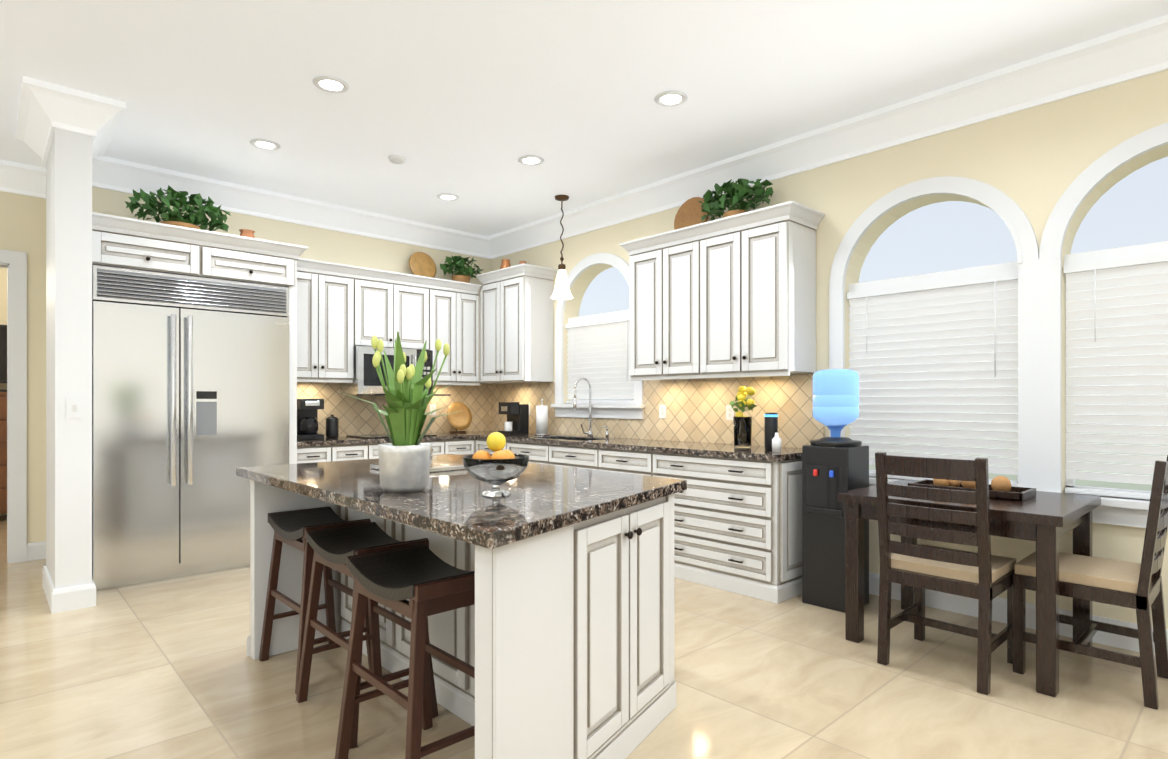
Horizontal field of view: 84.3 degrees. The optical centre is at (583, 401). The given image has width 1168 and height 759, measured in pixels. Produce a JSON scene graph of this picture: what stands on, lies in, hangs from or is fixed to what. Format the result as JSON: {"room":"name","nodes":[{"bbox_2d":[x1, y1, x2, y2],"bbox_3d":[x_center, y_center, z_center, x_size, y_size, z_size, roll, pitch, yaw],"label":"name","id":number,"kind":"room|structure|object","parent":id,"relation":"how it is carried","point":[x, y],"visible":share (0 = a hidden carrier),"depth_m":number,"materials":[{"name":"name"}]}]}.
{"room":"kitchen","nodes":[
{"label":"kitchen","id":0,"kind":"room"},
{"bbox_2d":[0,268,6,514],"bbox_3d":[-6.784,-0.284,6.761,3.900,3.050,0.150,0,0,-43],"label":"wall","id":1,"kind":"structure","parent":0,"point":[3,298],"depth_m":7.05,"materials":[{"name":"paint"}]},
{"bbox_2d":[0,191,45,542],"bbox_3d":[-5.578,-0.285,3.709,4.400,3.050,0.560,0,0,-43],"label":"wall","id":2,"kind":"structure","parent":0,"point":[22,223],"depth_m":5.06,"materials":[{"name":"paint"}]},
{"bbox_2d":[0,249,26,562],"bbox_3d":[-4.791,0.040,4.712,1.080,2.400,0.185,0,0,-43],"label":"door frame","id":3,"kind":"structure","parent":2,"relation":"attached to","point":[14,263],"depth_m":4.98,"materials":[{"name":"white wood"}]},
{"bbox_2d":[0,159,45,198],"bbox_3d":[-5.542,-1.710,3.818,4.200,0.200,0.150,0,0,-43],"label":"crown molding","id":4,"kind":"structure","parent":2,"relation":"attached to","point":[15,180],"depth_m":4.96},
{"bbox_2d":[27,541,45,560],"bbox_3d":[-4.198,1.173,5.161,0.400,0.135,0.018,0,0,-43],"label":"baseboard","id":5,"kind":"structure","parent":2,"relation":"attached to","point":[36,550],"depth_m":5.06,"materials":[{"name":"white wood"}]},
{"bbox_2d":[46,128,91,588],"bbox_3d":[-3.304,-0.285,4.127,0.173,3.050,0.750,0,0,-43],"label":"column","id":6,"kind":"structure","parent":0,"point":[69,353],"depth_m":3.86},
{"bbox_2d":[12,76,63,173],"bbox_3d":[-3.419,-1.710,4.020,0.158,0.200,1.050,0,0,-43],"label":"crown molding","id":7,"kind":"structure","parent":6,"relation":"attached to","point":[41,105],"depth_m":3.81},
{"bbox_2d":[42,566,58,613],"bbox_3d":[-3.373,1.172,4.062,0.018,0.135,0.786,0,0,-43],"label":"baseboard","id":8,"kind":"structure","parent":6,"relation":"attached to","point":[52,594],"depth_m":3.88,"materials":[{"name":"white wood"}]},
{"bbox_2d":[66,398,82,418],"bbox_3d":[-3.042,0.040,3.852,0.080,0.120,0.008,0,0,-43],"label":"switch plate","id":9,"kind":"object","parent":6,"relation":"attached to","point":[74,407],"visible":1,"depth_m":3.85,"materials":[{"name":"white plastic"}]},
{"bbox_2d":[83,580,95,607],"bbox_3d":[-3.084,1.172,4.032,0.018,0.135,0.348,0,0,-43],"label":"baseboard","id":10,"kind":"structure","parent":6,"relation":"attached to","point":[89,590],"depth_m":3.89,"materials":[{"name":"white wood"}]},
{"bbox_2d":[72,93,125,181],"bbox_3d":[-3.191,-1.710,4.233,0.165,0.200,1.050,0,0,-43],"label":"crown molding","id":11,"kind":"structure","parent":6,"relation":"attached to","point":[100,117],"depth_m":3.91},
{"bbox_2d":[92,212,215,278],"bbox_3d":[-3.216,-1.060,4.706,0.696,0.320,0.797,0,0,-43],"label":"upper cabinet","id":12,"kind":"object","parent":6,"relation":"attached to","point":[127,243],"depth_m":4.41,"materials":[{"name":"white wood"}]},
{"bbox_2d":[92,187,490,384],"bbox_3d":[-2.399,-0.284,6.154,3.915,3.050,0.200,0,0,-43],"label":"wall","id":13,"kind":"structure","parent":0,"point":[331,246],"depth_m":6.01,"materials":[{"name":"paint"}]},
{"bbox_2d":[216,232,295,291],"bbox_3d":[-2.799,-1.060,5.095,0.705,0.320,0.797,0,0,-43],"label":"upper cabinet","id":14,"kind":"object","parent":13,"relation":"attached to","point":[238,258],"depth_m":4.85,"materials":[{"name":"white wood"}]},
{"bbox_2d":[125,185,230,231],"bbox_3d":[-3.074,-1.419,4.896,0.683,0.397,0.375,0,0,-43],"label":"potted plant","id":15,"kind":"object","parent":14,"relation":"on","point":[190,218],"visible":0.88,"depth_m":4.85,"materials":[{"name":"plant"}]},
{"bbox_2d":[239,229,254,237],"bbox_3d":[-2.737,-1.303,5.237,0.210,0.165,0.210,0,0,-43],"label":"pot","id":16,"kind":"object","parent":14,"relation":"on","point":[247,233],"visible":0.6,"depth_m":5.20,"materials":[{"name":"ceramic"}]},
{"bbox_2d":[92,160,487,257],"bbox_3d":[-2.412,-1.710,5.903,3.555,0.200,0.150,0,0,-43],"label":"crown molding","id":17,"kind":"structure","parent":13,"relation":"attached to","point":[128,176],"depth_m":5.73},
{"bbox_2d":[297,258,328,380],"bbox_3d":[-2.529,-0.710,5.655,0.378,1.020,0.347,0,0,-43],"label":"upper cabinet","id":18,"kind":"object","parent":13,"relation":"attached to","point":[312,276],"depth_m":5.59,"materials":[{"name":"white wood"}]},
{"bbox_2d":[329,262,364,380],"bbox_3d":[-2.314,-0.710,5.855,0.442,1.020,0.347,0,0,-43],"label":"upper cabinet","id":19,"kind":"object","parent":13,"relation":"attached to","point":[346,282],"depth_m":5.79,"materials":[{"name":"white wood"}]},
{"bbox_2d":[365,268,400,347],"bbox_3d":[-2.037,-0.862,6.113,0.437,0.715,0.347,0,0,-43],"label":"upper cabinet","id":20,"kind":"object","parent":13,"relation":"attached to","point":[382,287],"depth_m":6.03,"materials":[{"name":"white wood"}]},
{"bbox_2d":[340,346,450,395],"bbox_3d":[-1.778,-0.278,6.071,0.752,0.447,0.732,0,0,-43],"label":"microwave","id":21,"kind":"object","parent":20,"relation":"attached to","point":[366,381],"visible":0.38,"depth_m":5.89,"materials":[{"name":"silver metal"}]},
{"bbox_2d":[401,273,432,349],"bbox_3d":[-1.802,-0.862,6.333,0.437,0.715,0.347,0,0,-43],"label":"upper cabinet","id":22,"kind":"object","parent":13,"relation":"attached to","point":[416,290],"depth_m":6.26,"materials":[{"name":"white wood"}]},
{"bbox_2d":[433,278,464,384],"bbox_3d":[-1.532,-0.709,6.585,0.423,1.020,0.347,0,0,-43],"label":"upper cabinet","id":23,"kind":"object","parent":13,"relation":"attached to","point":[448,296],"depth_m":6.53,"materials":[{"name":"white wood"}]},
{"bbox_2d":[409,252,436,277],"bbox_3d":[-1.638,-1.378,6.552,0.310,0.303,0.080,0,0,-43],"label":"tray","id":24,"kind":"object","parent":23,"relation":"on","point":[422,264],"visible":0.85,"depth_m":6.55,"materials":[{"name":"brown wood"}]},
{"bbox_2d":[465,282,476,384],"bbox_3d":[-1.329,-0.709,6.774,0.364,1.020,0.347,0,0,-43],"label":"upper cabinet","id":25,"kind":"object","parent":13,"relation":"attached to","point":[470,288],"depth_m":6.69,"materials":[{"name":"white wood"}]},
{"bbox_2d":[0,515,1167,758],"bbox_3d":[-1.837,1.289,2.520,8.250,0.100,13.200,0,0,-43],"label":"floor","id":26,"kind":"structure","parent":0,"point":[164,669],"depth_m":2.76,"materials":[{"name":"tile"}]},
{"bbox_2d":[0,392,6,513],"bbox_3d":[-6.411,0.571,6.618,1.090,1.340,0.528,0,0,-43],"label":"dresser","id":27,"kind":"object","parent":26,"relation":"on","point":[3,452],"depth_m":6.67,"materials":[{"name":"brown wood"}]},
{"bbox_2d":[0,325,6,391],"bbox_3d":[-6.455,-0.460,6.665,1.090,0.719,0.160,0,0,-43],"label":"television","id":28,"kind":"object","parent":27,"relation":"on","point":[3,353],"depth_m":6.87,"materials":[{"name":"black plastic"}]},
{"bbox_2d":[92,265,288,590],"bbox_3d":[-2.984,0.175,4.864,1.222,2.130,0.869,0,0,-43],"label":"refrigerator","id":29,"kind":"object","parent":26,"relation":"on","point":[190,394],"visible":0.9,"depth_m":4.51,"materials":[{"name":"silver metal"}]},
{"bbox_2d":[259,506,371,694],"bbox_3d":[-1.250,0.889,3.027,0.365,0.706,0.520,0,0,-43],"label":"bar stool","id":30,"kind":"object","parent":26,"relation":"on","point":[291,528],"visible":0.73,"depth_m":3.07,"materials":[{"name":"wood"}]},
{"bbox_2d":[296,522,437,748],"bbox_3d":[-0.883,0.888,2.604,0.365,0.706,0.520,0,0,-43],"label":"bar stool","id":31,"kind":"object","parent":26,"relation":"on","point":[333,547],"visible":0.6,"depth_m":2.65,"materials":[{"name":"wood"}]},
{"bbox_2d":[297,382,472,463],"bbox_3d":[-1.935,0.524,5.993,1.710,1.431,0.661,0,0,-43],"label":"tile backsplash","id":32,"kind":"structure","parent":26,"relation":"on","point":[356,416],"depth_m":6.12,"materials":[{"name":"beige tile"}]},
{"bbox_2d":[297,399,323,439],"bbox_3d":[-2.410,0.150,5.620,0.200,0.350,0.245,0,0,-43],"label":"coffee maker","id":33,"kind":"object","parent":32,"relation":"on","point":[307,419],"visible":0.88,"depth_m":5.55,"materials":[{"name":"black plastic"}]},
{"bbox_2d":[326,414,338,437],"bbox_3d":[-2.277,0.220,5.830,0.110,0.210,0.107,0,0,-43],"label":"canister","id":34,"kind":"object","parent":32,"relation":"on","point":[332,426],"visible":1,"depth_m":5.79,"materials":[{"name":"black plastic"}]},
{"bbox_2d":[346,433,436,437],"bbox_3d":[-1.818,0.320,6.114,0.680,0.011,0.490,0,0,-43],"label":"cooktop","id":35,"kind":"object","parent":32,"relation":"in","point":[374,436],"visible":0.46,"depth_m":6.02,"materials":[{"name":"black glass"}]},
{"bbox_2d":[430,404,435,414],"bbox_3d":[-1.582,0.083,6.755,0.070,0.115,0.006,0,0,-43],"label":"electrical outlet plate","id":36,"kind":"object","parent":32,"relation":"attached to","point":[432,406],"depth_m":6.76,"materials":[{"name":"white plastic"}]},
{"bbox_2d":[335,544,474,758],"bbox_3d":[-0.551,0.888,2.161,0.365,0.706,0.520,0,0,-43],"label":"bar stool","id":37,"kind":"object","parent":26,"relation":"on","point":[425,580],"visible":0.69,"depth_m":2.13,"materials":[{"name":"wood"}]},
{"bbox_2d":[246,478,675,758],"bbox_3d":[-0.525,0.799,2.766,1.136,0.880,2.072,0,0,-43],"label":"kitchen island","id":38,"kind":"object","parent":26,"relation":"on","point":[558,635],"depth_m":2.14,"materials":[{"name":"wood"}]},
{"bbox_2d":[236,454,686,549],"bbox_3d":[-0.520,0.339,2.758,1.200,0.040,2.150,0,0,-43],"label":"island countertop","id":39,"kind":"structure","parent":38,"relation":"on","point":[545,503],"depth_m":2.24,"materials":[{"name":"brown stone"}]},
{"bbox_2d":[339,332,466,492],"bbox_3d":[-0.657,0.039,2.359,0.420,0.559,0.403,0,0,-43],"label":"tulip vase","id":40,"kind":"object","parent":39,"relation":"on","point":[404,459],"visible":1,"depth_m":2.27,"materials":[{"name":"green plant"}]},
{"bbox_2d":[370,446,464,471],"bbox_3d":[-0.785,0.258,3.057,0.320,0.121,0.350,0,0,-43],"label":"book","id":41,"kind":"object","parent":39,"relation":"on","point":[436,466],"visible":0.12,"depth_m":3.02,"materials":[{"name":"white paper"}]},
{"bbox_2d":[462,454,529,495],"bbox_3d":[-0.302,0.253,2.216,0.230,0.130,0.230,0,0,-43],"label":"fruit bowl","id":42,"kind":"object","parent":39,"relation":"on","point":[495,473],"visible":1,"depth_m":2.14,"materials":[{"name":"clear glass"}]},
{"bbox_2d":[472,432,514,458],"bbox_3d":[-0.296,0.169,2.211,0.146,0.130,0.143,0,0,-43],"label":"oranges","id":43,"kind":"object","parent":42,"relation":"in","point":[496,442],"visible":0.6,"depth_m":2.19,"materials":[{"name":"orange food"}]},
{"bbox_2d":[473,374,823,603],"bbox_3d":[0.060,0.524,5.598,0.670,1.431,3.961,0,0,-43],"label":"base cabinet","id":44,"kind":"object","parent":26,"relation":"on","point":[737,520],"depth_m":4.53,"materials":[{"name":"wood"}]},
{"bbox_2d":[447,402,471,432],"bbox_3d":[-1.328,0.164,6.805,0.304,0.324,0.131,0,0,-43],"label":"decorative plate","id":45,"kind":"object","parent":44,"relation":"on","point":[460,420],"visible":0.96,"depth_m":6.79,"materials":[{"name":"brown metal"}]},
{"bbox_2d":[498,402,528,434],"bbox_3d":[-0.708,0.166,6.445,0.225,0.320,0.220,0,0,-43],"label":"pod coffee maker","id":46,"kind":"object","parent":44,"relation":"on","point":[517,422],"visible":0.98,"depth_m":6.38,"materials":[{"name":"black plastic"}]},
{"bbox_2d":[534,398,549,434],"bbox_3d":[-0.413,0.146,6.338,0.150,0.359,0.150,0,0,-43],"label":"paper towel","id":47,"kind":"object","parent":44,"relation":"on","point":[541,419],"visible":1,"depth_m":6.29,"materials":[{"name":"white paper"}]},
{"bbox_2d":[573,377,608,437],"bbox_3d":[0.036,0.050,5.848,0.232,0.551,0.341,0,0,-43],"label":"faucet","id":48,"kind":"object","parent":44,"relation":"on","point":[590,433],"visible":1,"depth_m":5.93,"materials":[{"name":"silver metal"}]},
{"bbox_2d":[659,405,665,417],"bbox_3d":[0.660,0.083,5.425,0.006,0.115,0.070,0,0,-43],"label":"electrical outlet plate","id":49,"kind":"object","parent":44,"relation":"attached to","point":[662,408],"depth_m":5.42,"materials":[{"name":"white plastic"}]},
{"bbox_2d":[726,405,733,419],"bbox_3d":[1.117,0.083,4.935,0.006,0.115,0.070,0,0,-43],"label":"electrical outlet plate","id":50,"kind":"object","parent":44,"relation":"attached to","point":[729,412],"depth_m":4.93,"materials":[{"name":"white plastic"}]},
{"bbox_2d":[733,416,751,447],"bbox_3d":[1.116,0.215,4.537,0.130,0.220,0.128,0,0,-43],"label":"vase","id":51,"kind":"object","parent":44,"relation":"on","point":[742,428],"visible":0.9,"depth_m":4.48,"materials":[{"name":"clear glass"}]},
{"bbox_2d":[730,386,757,416],"bbox_3d":[1.124,0.100,4.523,0.183,0.423,0.184,0,0,-43],"label":"flowers","id":52,"kind":"object","parent":51,"relation":"in","point":[742,403],"visible":0.48,"depth_m":4.51,"materials":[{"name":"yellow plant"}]},
{"bbox_2d":[764,413,777,450],"bbox_3d":[1.250,0.199,4.306,0.087,0.252,0.086,0,0,-43],"label":"speaker","id":53,"kind":"object","parent":44,"relation":"on","point":[770,425],"visible":0.9,"depth_m":4.27},
{"bbox_2d":[772,433,781,451],"bbox_3d":[1.245,0.262,4.165,0.060,0.125,0.060,0,0,-43],"label":"soap bottle","id":54,"kind":"object","parent":44,"relation":"on","point":[776,443],"visible":1,"depth_m":4.14,"materials":[{"name":"white plastic"}]},
{"bbox_2d":[802,369,868,612],"bbox_3d":[1.543,0.520,3.964,0.317,1.440,0.300,0,0,-43],"label":"water cooler","id":55,"kind":"object","parent":26,"relation":"on","point":[834,464],"visible":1,"depth_m":3.87,"materials":[{"name":"black plastic"},{"name":"translucent blue plastic"}]},
{"bbox_2d":[875,452,1015,694],"bbox_3d":[1.714,0.739,3.043,0.532,1.003,0.460,0,0,-43],"label":"dining chair","id":56,"kind":"object","parent":26,"relation":"on","point":[983,575],"visible":0.96,"depth_m":2.90,"materials":[{"name":"brown wood"}]},
{"bbox_2d":[837,479,1100,696],"bbox_3d":[1.958,0.857,3.297,0.860,0.765,0.960,0,0,-43],"label":"dining table","id":57,"kind":"object","parent":26,"relation":"on","point":[1045,521],"visible":0.71,"depth_m":3.00,"materials":[{"name":"brown wood"}]},
{"bbox_2d":[908,476,1035,500],"bbox_3d":[1.994,0.417,3.332,0.260,0.112,0.520,0,0,-43],"label":"tray","id":58,"kind":"object","parent":57,"relation":"on","point":[1001,487],"visible":0.73,"depth_m":3.23,"materials":[{"name":"brown wood"}]},
{"bbox_2d":[1013,455,1167,709],"bbox_3d":[2.313,0.739,2.917,0.460,1.003,0.532,0,0,-43],"label":"dining chair","id":59,"kind":"object","parent":26,"relation":"on","point":[1138,587],"visible":0.85,"depth_m":2.78,"materials":[{"name":"brown wood"}]},
{"bbox_2d":[0,0,1167,236],"bbox_3d":[-1.837,-1.861,2.521,8.250,0.100,13.200,0,0,-43],"label":"ceiling","id":60,"kind":"structure","parent":0,"point":[470,102],"depth_m":3.60,"materials":[{"name":"paint"}]},
{"bbox_2d":[250,139,279,150],"bbox_3d":[-2.238,-1.804,4.527,0.181,0.011,0.181,0,0,-43],"label":"recessed light","id":61,"kind":"object","parent":60,"relation":"in","point":[264,144],"depth_m":4.52,"materials":[{"name":"white"}]},
{"bbox_2d":[313,76,348,92],"bbox_3d":[-1.440,-1.804,3.671,0.181,0.011,0.181,0,0,-43],"label":"recessed light","id":62,"kind":"object","parent":60,"relation":"in","point":[330,84],"depth_m":3.67,"materials":[{"name":"white"}]},
{"bbox_2d":[388,155,405,163],"bbox_3d":[-1.387,-1.794,4.787,0.130,0.029,0.128,0,0,-43],"label":"smoke detector","id":63,"kind":"object","parent":60,"relation":"attached to","point":[397,159],"visible":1,"depth_m":4.76,"materials":[{"name":"white plastic"}]},
{"bbox_2d":[437,193,458,200],"bbox_3d":[-1.200,-1.803,5.687,0.181,0.011,0.181,0,0,-43],"label":"recessed light","id":64,"kind":"object","parent":60,"relation":"in","point":[443,196],"depth_m":5.68,"materials":[{"name":"white"}]},
{"bbox_2d":[518,155,543,165],"bbox_3d":[-0.395,-1.803,4.824,0.181,0.011,0.181,0,0,-43],"label":"recessed light","id":65,"kind":"object","parent":60,"relation":"in","point":[530,160],"depth_m":4.81,"materials":[{"name":"white"}]},
{"bbox_2d":[551,195,572,299],"bbox_3d":[-0.195,-1.363,5.694,0.200,0.891,0.200,0,0,-43],"label":"pendant light","id":66,"kind":"object","parent":60,"relation":"hanging from","point":[561,291],"visible":1,"depth_m":5.66,"materials":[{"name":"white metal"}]},
{"bbox_2d":[655,91,687,106],"bbox_3d":[0.519,-1.804,3.844,0.181,0.011,0.181,0,0,-43],"label":"recessed light","id":67,"kind":"object","parent":60,"relation":"in","point":[667,98],"depth_m":3.84,"materials":[{"name":"white"}]},
{"bbox_2d":[491,70,1167,629],"bbox_3d":[2.213,-0.285,3.933,0.200,3.050,9.740,0,0,-43],"label":"wall","id":68,"kind":"structure","parent":0,"point":[1033,164],"depth_m":3.68,"materials":[{"name":"paint"}]},
{"bbox_2d":[476,269,504,384],"bbox_3d":[-0.829,-0.759,6.729,0.430,1.120,0.440,0,0,-43],"label":"upper cabinet","id":69,"kind":"object","parent":68,"relation":"attached to","point":[491,291],"depth_m":6.61,"materials":[{"name":"white wood"}]},
{"bbox_2d":[440,255,481,282],"bbox_3d":[-1.294,-1.379,6.757,0.496,0.317,0.322,0,0,-43],"label":"potted plant","id":70,"kind":"object","parent":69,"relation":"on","point":[458,263],"visible":0.94,"depth_m":6.69,"materials":[{"name":"plant"}]},
{"bbox_2d":[500,259,510,268],"bbox_3d":[-0.811,-1.395,6.692,0.130,0.150,0.127,0,0,-43],"label":"pot","id":71,"kind":"object","parent":69,"relation":"on","point":[505,263],"depth_m":6.65,"materials":[{"name":"metal"}]},
{"bbox_2d":[505,263,556,383],"bbox_3d":[-0.595,-0.759,6.509,0.388,1.120,0.438,0,0,-43],"label":"upper cabinet","id":72,"kind":"object","parent":68,"relation":"attached to","point":[529,304],"depth_m":6.34,"materials":[{"name":"white wood"}]},
{"bbox_2d":[625,235,684,380],"bbox_3d":[0.643,-0.740,5.182,0.388,1.080,0.411,0,0,-43],"label":"upper cabinet","id":73,"kind":"object","parent":68,"relation":"attached to","point":[640,251],"depth_m":5.11,"materials":[{"name":"white wood"}]},
{"bbox_2d":[674,197,708,229],"bbox_3d":[0.846,-1.453,5.092,0.075,0.335,0.340,0,0,-43],"label":"tray","id":74,"kind":"object","parent":73,"relation":"on","point":[689,213],"visible":0.65,"depth_m":5.10,"materials":[{"name":"wood"}]},
{"bbox_2d":[653,226,688,378],"bbox_3d":[0.861,-0.740,4.948,0.388,1.080,0.472,0,0,-43],"label":"upper cabinet","id":75,"kind":"object","parent":68,"relation":"attached to","point":[670,248],"depth_m":4.89,"materials":[{"name":"white wood"}]},
{"bbox_2d":[698,178,773,220],"bbox_3d":[1.110,-1.458,4.703,0.340,0.354,0.621,0,0,-43],"label":"plant","id":76,"kind":"object","parent":75,"relation":"on","point":[736,195],"visible":0.88,"depth_m":4.64,"materials":[{"name":"green plant"}]},
{"bbox_2d":[689,217,728,376],"bbox_3d":[1.099,-0.740,4.692,0.388,1.080,0.472,0,0,-43],"label":"upper cabinet","id":77,"kind":"object","parent":68,"relation":"attached to","point":[708,241],"depth_m":4.63,"materials":[{"name":"white wood"}]},
{"bbox_2d":[729,201,820,376],"bbox_3d":[1.317,-0.740,4.459,0.388,1.080,0.411,0,0,-43],"label":"upper cabinet","id":78,"kind":"object","parent":68,"relation":"attached to","point":[730,296],"depth_m":4.32,"materials":[{"name":"white wood"}]},
{"bbox_2d":[488,14,1167,258],"bbox_3d":[2.085,-1.710,3.814,0.150,0.200,9.340,0,0,-43],"label":"crown molding","id":79,"kind":"structure","parent":68,"relation":"attached to","point":[1106,60],"depth_m":3.96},
{"bbox_2d":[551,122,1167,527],"bbox_3d":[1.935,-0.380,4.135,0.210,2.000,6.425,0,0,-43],"label":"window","id":80,"kind":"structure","parent":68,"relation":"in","point":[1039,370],"depth_m":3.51,"materials":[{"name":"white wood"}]},
{"bbox_2d":[565,316,633,403],"bbox_3d":[0.158,-0.376,6.050,0.064,0.784,0.958,0,0,-43],"label":"window blinds","id":81,"kind":"object","parent":80,"relation":"attached to","point":[606,340],"visible":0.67,"depth_m":6.05,"materials":[{"name":"white plastic"}]},
{"bbox_2d":[847,271,1017,486],"bbox_3d":[2.105,-0.121,3.962,0.064,1.214,0.978,0,0,-43],"label":"window blinds","id":82,"kind":"object","parent":80,"relation":"attached to","point":[912,399],"visible":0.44,"depth_m":3.91,"materials":[{"name":"white plastic"}]},
{"bbox_2d":[1064,252,1167,499],"bbox_3d":[2.910,-0.121,3.099,0.064,1.214,0.978,0,0,-43],"label":"window blinds","id":83,"kind":"object","parent":80,"relation":"attached to","point":[1124,289],"visible":0.92,"depth_m":3.30,"materials":[{"name":"white plastic"}]},
{"bbox_2d":[869,572,1167,653],"bbox_3d":[3.484,1.172,2.410,0.018,0.135,5.380,0,0,-43],"label":"baseboard","id":84,"kind":"structure","parent":68,"relation":"attached to","point":[934,599],"depth_m":3.62,"materials":[{"name":"white wood"}]},
{"label":"outside","id":85,"kind":"structure","parent":0,"visible":0},
{"bbox_2d":[859,426,1167,490],"bbox_3d":[15.149,1.495,19.458,39.700,0.100,32.000,0,0,-43],"label":"ground","id":86,"kind":"structure","parent":85,"point":[1120,485],"depth_m":14.36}
]}

